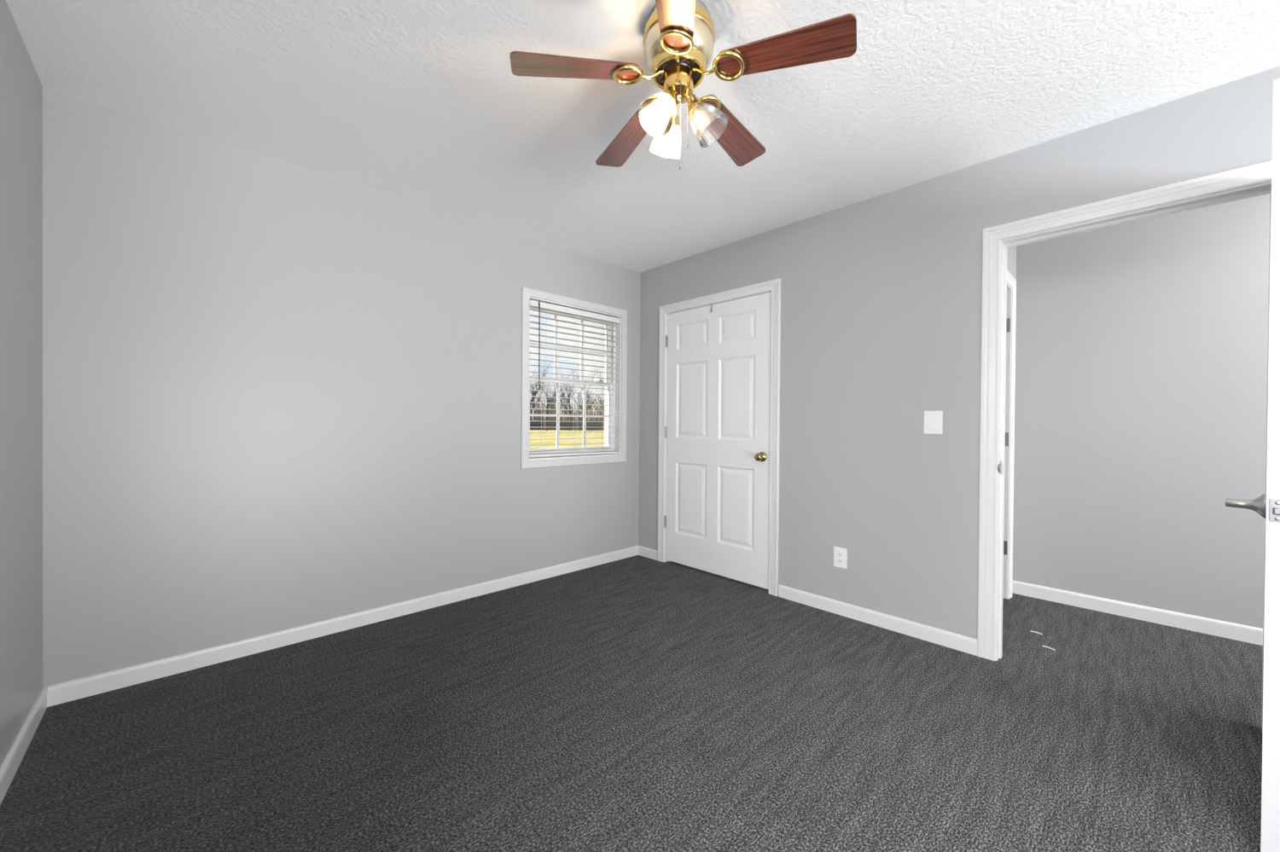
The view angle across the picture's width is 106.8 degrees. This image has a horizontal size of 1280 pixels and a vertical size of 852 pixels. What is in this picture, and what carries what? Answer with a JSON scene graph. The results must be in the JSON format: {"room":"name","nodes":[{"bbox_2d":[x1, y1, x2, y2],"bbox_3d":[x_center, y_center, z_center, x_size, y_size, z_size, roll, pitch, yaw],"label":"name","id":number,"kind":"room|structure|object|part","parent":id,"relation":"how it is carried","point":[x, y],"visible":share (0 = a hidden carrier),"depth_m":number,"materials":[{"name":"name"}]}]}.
{"room":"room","nodes":[
{"label":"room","id":0,"kind":"room"},
{"bbox_2d":[0,0,42,767],"bbox_3d":[-0.531,-0.083,-0.112,0.115,2.440,5.374,0,1,-44],"label":"wall","id":1,"kind":"structure","parent":0,"point":[20,85],"depth_m":1.62,"materials":[{"name":"grey paint"}]},
{"bbox_2d":[0,686,47,805],"bbox_3d":[-0.494,1.098,-0.060,0.012,0.078,5.374,0,1,-44],"label":"baseboard","id":2,"kind":"structure","parent":1,"relation":"attached to","point":[14,757],"depth_m":1.59,"materials":[{"name":"white paint"}]},
{"bbox_2d":[42,86,640,688],"bbox_3d":[-0.741,-0.108,3.476,4.774,2.440,0.100,0,1,-44],"label":"wall","id":3,"kind":"structure","parent":0,"point":[278,395],"depth_m":2.35,"materials":[{"name":"grey paint"}]},
{"bbox_2d":[46,546,638,707],"bbox_3d":[-1.181,1.072,2.993,3.219,0.078,0.012,0,1,-44],"label":"baseboard","id":4,"kind":"structure","parent":3,"relation":"attached to","point":[62,693],"depth_m":2.41,"materials":[{"name":"white paint"}]},
{"bbox_2d":[520,286,627,469],"bbox_3d":[-0.528,-0.336,3.715,0.981,1.268,0.185,0,1,-44],"label":"window","id":5,"kind":"structure","parent":3,"relation":"in","point":[619,416],"depth_m":3.74,"materials":[{"name":"white paint"}]},
{"bbox_3d":[-0.555,-0.609,3.744,0.823,0.560,0.028,0,1,-44],"label":"sash","id":6,"kind":"part","parent":5,"relation":"part of","materials":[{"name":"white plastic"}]},
{"bbox_3d":[-0.534,-0.076,3.721,0.823,0.578,0.028,0,1,-44],"label":"sash","id":7,"kind":"part","parent":5,"relation":"part of","materials":[{"name":"white plastic"}]},
{"bbox_2d":[529,299,620,457],"bbox_3d":[-0.489,-0.333,3.674,0.847,1.123,0.075,0,1,-44],"label":"window blind","id":8,"kind":"object","parent":5,"relation":"attached to","point":[538,305],"visible":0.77,"depth_m":3.63,"materials":[{"name":"white plastic"}]},
{"bbox_3d":[-0.704,-0.325,3.482,0.006,1.077,0.055,0,1,-44],"label":"ladder cord","id":9,"kind":"part","parent":8,"relation":"part of","materials":[{"name":"white plastic"}]},
{"bbox_3d":[-0.500,0.217,3.685,0.839,0.023,0.048,0,1,-44],"label":"rail","id":10,"kind":"part","parent":8,"relation":"part of","materials":[{"name":"white plastic"}]},
{"bbox_3d":[-0.494,-0.325,3.683,0.006,1.077,0.055,0,1,-44],"label":"ladder cord","id":11,"kind":"part","parent":8,"relation":"part of","materials":[{"name":"white fabric"}]},
{"bbox_3d":[-0.284,-0.324,3.884,0.006,1.077,0.055,0,1,-44],"label":"ladder cord","id":12,"kind":"part","parent":8,"relation":"part of","materials":[{"name":"white fabric"}]},
{"bbox_2d":[0,555,1262,851],"bbox_3d":[1.224,1.200,1.378,4.884,0.120,5.874,0,1,-44],"label":"floor","id":13,"kind":"structure","parent":0,"point":[637,703],"depth_m":1.72,"materials":[{"name":"grey carpet"}]},
{"bbox_2d":[5,0,1279,272],"bbox_3d":[1.209,-1.360,1.397,4.884,0.120,5.974,0,1,-44],"label":"ceiling","id":14,"kind":"structure","parent":0,"point":[421,101],"depth_m":1.85,"materials":[{"name":"white paint"}]},
{"bbox_2d":[509,0,856,169],"bbox_3d":[0.140,-1.059,1.566,0.998,0.500,1.028,0,1,-44],"label":"ceiling fan","id":15,"kind":"object","parent":14,"relation":"hanging from","point":[679,35],"visible":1,"depth_m":1.48,"materials":[{"name":"brown wood"}]},
{"bbox_3d":[-0.196,-1.108,1.474,0.398,0.057,0.126,0,0,-12],"label":"blade","id":16,"kind":"part","parent":15,"relation":"part of","materials":[{"name":"brown wood"}]},
{"bbox_3d":[-0.037,-1.109,1.825,0.126,0.057,0.398,0,0,-30],"label":"blade","id":17,"kind":"part","parent":15,"relation":"part of","materials":[{"name":"brown wood"}]},
{"bbox_3d":[0.061,-0.973,1.467,0.125,0.129,0.113,0,1,-44],"label":"lamp shade","id":18,"kind":"part","parent":15,"relation":"part of","materials":[{"name":"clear glass"}]},
{"bbox_3d":[0.074,-0.994,1.484,0.056,0.061,0.043,0,1,-44],"label":"bulb","id":19,"kind":"part","parent":15,"relation":"part of","materials":[{"name":"white glass"}]},
{"bbox_3d":[0.095,-0.973,1.640,0.113,0.129,0.123,0,1,-44],"label":"lamp shade","id":20,"kind":"part","parent":15,"relation":"part of","materials":[{"name":"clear glass"}]},
{"bbox_3d":[0.097,-1.041,1.508,0.073,0.083,0.053,0,1,-44],"label":"lamp arm","id":21,"kind":"part","parent":15,"relation":"part of","materials":[{"name":"gold metal"}]},
{"bbox_3d":[0.100,-0.994,1.617,0.043,0.061,0.054,0,1,-44],"label":"bulb","id":22,"kind":"part","parent":15,"relation":"part of","materials":[{"name":"white glass"}]},
{"bbox_3d":[0.113,-1.042,1.586,0.054,0.083,0.071,0,1,-44],"label":"lamp arm","id":23,"kind":"part","parent":15,"relation":"part of","materials":[{"name":"gold metal"}]},
{"bbox_3d":[0.090,-1.104,1.216,0.126,0.057,0.398,0,0,6],"label":"blade","id":24,"kind":"part","parent":15,"relation":"part of","materials":[{"name":"brown wood"}]},
{"bbox_3d":[0.127,-0.946,1.493,0.006,0.277,0.006,0,1,-44],"label":"pull chain","id":25,"kind":"part","parent":15,"relation":"part of","materials":[{"name":"grey"}]},
{"bbox_3d":[0.168,-1.041,1.528,0.071,0.083,0.053,0,0,-11],"label":"lamp arm","id":26,"kind":"part","parent":15,"relation":"part of","materials":[{"name":"gold metal"}]},
{"bbox_3d":[0.202,-0.993,1.528,0.046,0.061,0.052,0,1,-44],"label":"bulb","id":27,"kind":"part","parent":15,"relation":"part of","materials":[{"name":"white glass"}]},
{"bbox_3d":[0.226,-0.972,1.525,0.116,0.129,0.120,0,1,-44],"label":"lamp shade","id":28,"kind":"part","parent":15,"relation":"part of","materials":[{"name":"clear glass"}]},
{"bbox_3d":[0.335,-1.106,1.792,0.126,0.057,0.398,1,0,40],"label":"blade","id":29,"kind":"part","parent":15,"relation":"part of","materials":[{"name":"brown wood"}]},
{"bbox_3d":[0.421,-1.103,1.402,0.398,0.057,0.126,1,0,25],"label":"blade","id":30,"kind":"part","parent":15,"relation":"part of","materials":[{"name":"brown wood"}]},
{"bbox_2d":[638,65,1279,639],"bbox_3d":[1.964,-0.080,2.139,0.115,2.440,5.574,0,1,-44],"label":"wall","id":31,"kind":"structure","parent":0,"point":[881,295],"depth_m":2.61,"materials":[{"name":"grey paint"}]},
{"bbox_2d":[638,546,657,560],"bbox_3d":[0.062,1.075,4.032,0.012,0.078,0.232,0,1,-44],"label":"baseboard","id":32,"kind":"structure","parent":31,"relation":"attached to","point":[642,551],"depth_m":4.02,"materials":[{"name":"white paint"}]},
{"bbox_2d":[663,291,771,589],"bbox_3d":[0.530,0.096,3.535,0.103,2.005,0.962,0,1,-44],"label":"door","id":33,"kind":"structure","parent":31,"relation":"in","point":[717,430],"depth_m":3.50,"materials":[{"name":"white paint"}]},
{"bbox_3d":[0.810,0.210,3.219,0.070,0.068,0.068,0,1,-44],"label":"knob","id":34,"kind":"part","parent":33,"relation":"part of","materials":[{"name":"gold metal"}]},
{"bbox_2d":[657,278,780,596],"bbox_3d":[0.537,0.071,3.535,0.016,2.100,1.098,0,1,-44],"label":"trim","id":35,"kind":"structure","parent":31,"relation":"attached to","point":[774,286],"depth_m":3.18,"materials":[{"name":"white paint"}]},
{"bbox_2d":[833,546,847,569],"bbox_3d":[1.200,0.789,2.849,0.009,0.120,0.080,0,1,-44],"label":"power outlet","id":36,"kind":"object","parent":31,"relation":"attached to","point":[840,554],"visible":1,"depth_m":2.84,"materials":[{"name":"white plastic"}]},
{"bbox_2d":[837,552,843,557],"bbox_3d":[1.198,0.770,2.846,0.003,0.027,0.033,0,1,-44],"label":"receptacle","id":37,"kind":"object","parent":36,"relation":"attached to","point":[839,554],"depth_m":2.85,"materials":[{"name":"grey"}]},
{"bbox_2d":[837,558,843,564],"bbox_3d":[1.197,0.809,2.847,0.003,0.027,0.033,0,1,-44],"label":"receptacle","id":38,"kind":"object","parent":36,"relation":"attached to","point":[839,561],"depth_m":2.85,"materials":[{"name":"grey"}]},
{"bbox_2d":[778,584,977,656],"bbox_3d":[1.294,1.093,2.746,0.012,0.078,1.089,0,1,-44],"label":"baseboard","id":39,"kind":"structure","parent":31,"relation":"attached to","point":[965,644],"depth_m":2.66,"materials":[{"name":"white paint"}]},
{"bbox_2d":[923,411,942,434],"bbox_3d":[1.537,-0.018,2.494,0.013,0.122,0.087,0,1,-44],"label":"light switch","id":40,"kind":"object","parent":31,"relation":"attached to","point":[933,420],"visible":1,"depth_m":2.49,"materials":[{"name":"white plastic"}]},
{"bbox_3d":[1.537,-0.018,2.494,0.004,0.072,0.037,0,1,-44],"label":"rocker frame","id":41,"kind":"part","parent":40,"relation":"part of","materials":[{"name":"white plastic"}]},
{"bbox_2d":[977,160,1271,661],"bbox_3d":[2.007,0.090,1.999,0.016,2.104,0.956,0,1,-44],"label":"trim","id":42,"kind":"structure","parent":31,"relation":"attached to","point":[1259,173],"depth_m":2.30,"materials":[{"name":"white paint"}]},
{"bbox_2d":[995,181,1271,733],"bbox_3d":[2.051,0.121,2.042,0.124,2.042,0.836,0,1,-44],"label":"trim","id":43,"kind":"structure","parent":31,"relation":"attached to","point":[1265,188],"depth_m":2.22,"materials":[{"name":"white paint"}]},
{"bbox_3d":[1.746,0.203,2.303,0.045,0.060,0.008,0,0,-38],"label":"strike plate","id":44,"kind":"part","parent":43,"relation":"part of","materials":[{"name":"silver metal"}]},
{"bbox_2d":[1224,77,1279,851],"bbox_3d":[1.965,0.121,1.431,0.845,2.008,0.182,0,0,-32],"label":"door","id":45,"kind":"structure","parent":31,"relation":"in","point":[1267,506],"depth_m":1.21,"materials":[{"name":"white paint"}]},
{"bbox_3d":[1.674,0.212,1.313,0.154,0.066,0.073,0,0,-37],"label":"lever handle","id":46,"kind":"part","parent":45,"relation":"part of","materials":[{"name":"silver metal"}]},
{"bbox_3d":[1.619,0.216,1.208,0.003,0.057,0.025,0,0,-36],"label":"latch plate","id":47,"kind":"part","parent":45,"relation":"part of","materials":[{"name":"silver metal"}]},
{"bbox_2d":[1006,246,1016,279],"bbox_3d":[2.103,-0.083,2.890,1.124,2.440,0.115,0,1,-44],"label":"wall","id":48,"kind":"structure","parent":0,"point":[1011,253],"depth_m":3.13,"materials":[{"name":"grey paint"}]},
{"bbox_2d":[1002,284,1011,599],"bbox_3d":[2.095,0.112,2.884,0.831,2.050,0.116,0,1,-44],"label":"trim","id":49,"kind":"structure","parent":48,"relation":"attached to","point":[1009,288],"depth_m":3.12,"materials":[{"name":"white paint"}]},
{"bbox_2d":[1003,318,1010,555],"bbox_3d":[2.096,0.113,3.432,0.036,2.000,0.899,0,1,-44],"label":"door hinges","id":50,"kind":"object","parent":48,"relation":"in","point":[1008,321],"depth_m":3.13,"materials":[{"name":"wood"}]},
{"bbox_2d":[1006,269,1016,599],"bbox_3d":[2.140,0.085,2.836,0.939,2.104,0.016,0,1,-44],"label":"trim","id":51,"kind":"structure","parent":48,"relation":"attached to","point":[1011,282],"depth_m":3.13,"materials":[{"name":"white paint"}]},
{"bbox_2d":[1012,193,1269,628],"bbox_3d":[3.343,-0.071,2.491,0.115,2.440,4.176,0,1,-44],"label":"wall","id":52,"kind":"structure","parent":0,"point":[1141,384],"depth_m":2.79,"materials":[{"name":"grey paint"}]},
{"bbox_2d":[1012,580,1262,645],"bbox_3d":[3.634,1.111,2.094,0.012,0.085,3.176,0,1,-44],"label":"baseboard","id":53,"kind":"structure","parent":52,"relation":"attached to","point":[1221,629],"depth_m":2.79,"materials":[{"name":"white paint"}]},
{"label":"outside","id":54,"kind":"structure","parent":0,"visible":0},
{"bbox_2d":[529,430,604,448],"bbox_3d":[-41.078,0.634,115.198,240.000,0.120,216.791,0,1,-44],"label":"ground","id":55,"kind":"structure","parent":54,"point":[594,435],"depth_m":47.89,"materials":[{"name":"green plant"}]},
{"bbox_2d":[529,386,546,424],"bbox_3d":[-29.383,-6.569,134.294,7.625,14.258,4.972,0,0,5],"label":"bare tree","id":56,"kind":"object","parent":55,"relation":"on","point":[534,404],"visible":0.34,"depth_m":134.58,"materials":[{"name":"grey plant"}]},
{"bbox_2d":[529,358,549,408],"bbox_3d":[-21.560,-6.910,97.457,8.313,15.546,5.421,1,0,25],"label":"bare tree","id":57,"kind":"object","parent":55,"relation":"on","point":[535,392],"visible":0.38,"depth_m":97.77,"materials":[{"name":"grey plant"}]},
{"bbox_2d":[531,375,564,420],"bbox_3d":[-22.604,-6.587,115.098,10.881,14.698,7.467,1,0,25],"label":"bare tree","id":58,"kind":"object","parent":55,"relation":"on","point":[551,398],"visible":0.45,"depth_m":116.43,"materials":[{"name":"grey plant"}]},
{"bbox_2d":[545,385,556,420],"bbox_3d":[-28.160,-7.240,150.478,5.373,15.408,8.240,0,0,-22],"label":"bare tree","id":59,"kind":"object","parent":55,"relation":"on","point":[554,386],"visible":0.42,"depth_m":151.67,"materials":[{"name":"grey plant"}]},
{"bbox_2d":[552,385,573,420],"bbox_3d":[-22.719,-6.215,136.377,6.942,13.666,10.117,1,0,36],"label":"bare tree","id":60,"kind":"object","parent":55,"relation":"on","point":[561,405],"visible":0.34,"depth_m":136.02,"materials":[{"name":"grey plant"}]},
{"bbox_2d":[546,366,580,420],"bbox_3d":[-16.457,-6.357,100.127,7.379,14.526,10.754,1,1,44],"label":"bare tree","id":61,"kind":"object","parent":55,"relation":"on","point":[566,387],"visible":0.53,"depth_m":99.56,"materials":[{"name":"grey plant"}]},
{"bbox_2d":[529,397,604,424],"bbox_3d":[-19.978,-5.138,173.792,74.126,11.032,62.053,0,1,-44],"label":"undergrowth","id":62,"kind":"object","parent":55,"relation":"on","point":[535,411],"visible":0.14,"depth_m":169.69,"materials":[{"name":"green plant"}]},
{"bbox_2d":[529,420,604,430],"bbox_3d":[-9.367,-0.018,90.826,44.190,1.980,24.209,0,1,-44],"label":"wooden fence","id":63,"kind":"object","parent":55,"relation":"on","point":[552,423],"visible":0.17,"depth_m":89.58,"materials":[{"name":"black wood"}]},
{"bbox_2d":[571,388,591,420],"bbox_3d":[-18.893,-6.652,152.949,7.306,14.383,10.648,0,0,-4],"label":"bare tree","id":64,"kind":"object","parent":55,"relation":"on","point":[577,388],"visible":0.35,"depth_m":153.91,"materials":[{"name":"grey plant"}]},
{"bbox_2d":[570,369,598,413],"bbox_3d":[-13.572,-6.991,117.549,9.810,15.590,11.272,0,0,-37],"label":"bare tree","id":65,"kind":"object","parent":55,"relation":"on","point":[588,407],"visible":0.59,"depth_m":118.06,"materials":[{"name":"grey plant"}]},
{"bbox_2d":[587,393,604,420],"bbox_3d":[-9.794,-6.314,137.340,10.139,14.023,8.824,0,0,-41],"label":"bare tree","id":66,"kind":"object","parent":55,"relation":"on","point":[600,393],"visible":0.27,"depth_m":137.39,"materials":[{"name":"grey plant"}]},
{"bbox_2d":[593,367,604,407],"bbox_3d":[-6.743,-6.555,101.397,10.866,15.029,9.457,1,1,42],"label":"bare tree","id":67,"kind":"object","parent":55,"relation":"on","point":[599,401],"visible":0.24,"depth_m":100.91,"materials":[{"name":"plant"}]},
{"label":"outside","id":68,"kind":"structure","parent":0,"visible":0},
{"bbox_2d":[604,325,606,446],"bbox_3d":[-0.931,-0.010,3.458,8.474,3.440,0.135,0,1,-44],"label":"wall","id":69,"kind":"structure","parent":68,"point":[605,392],"depth_m":4.13,"materials":[{"name":"paint"}]}
]}

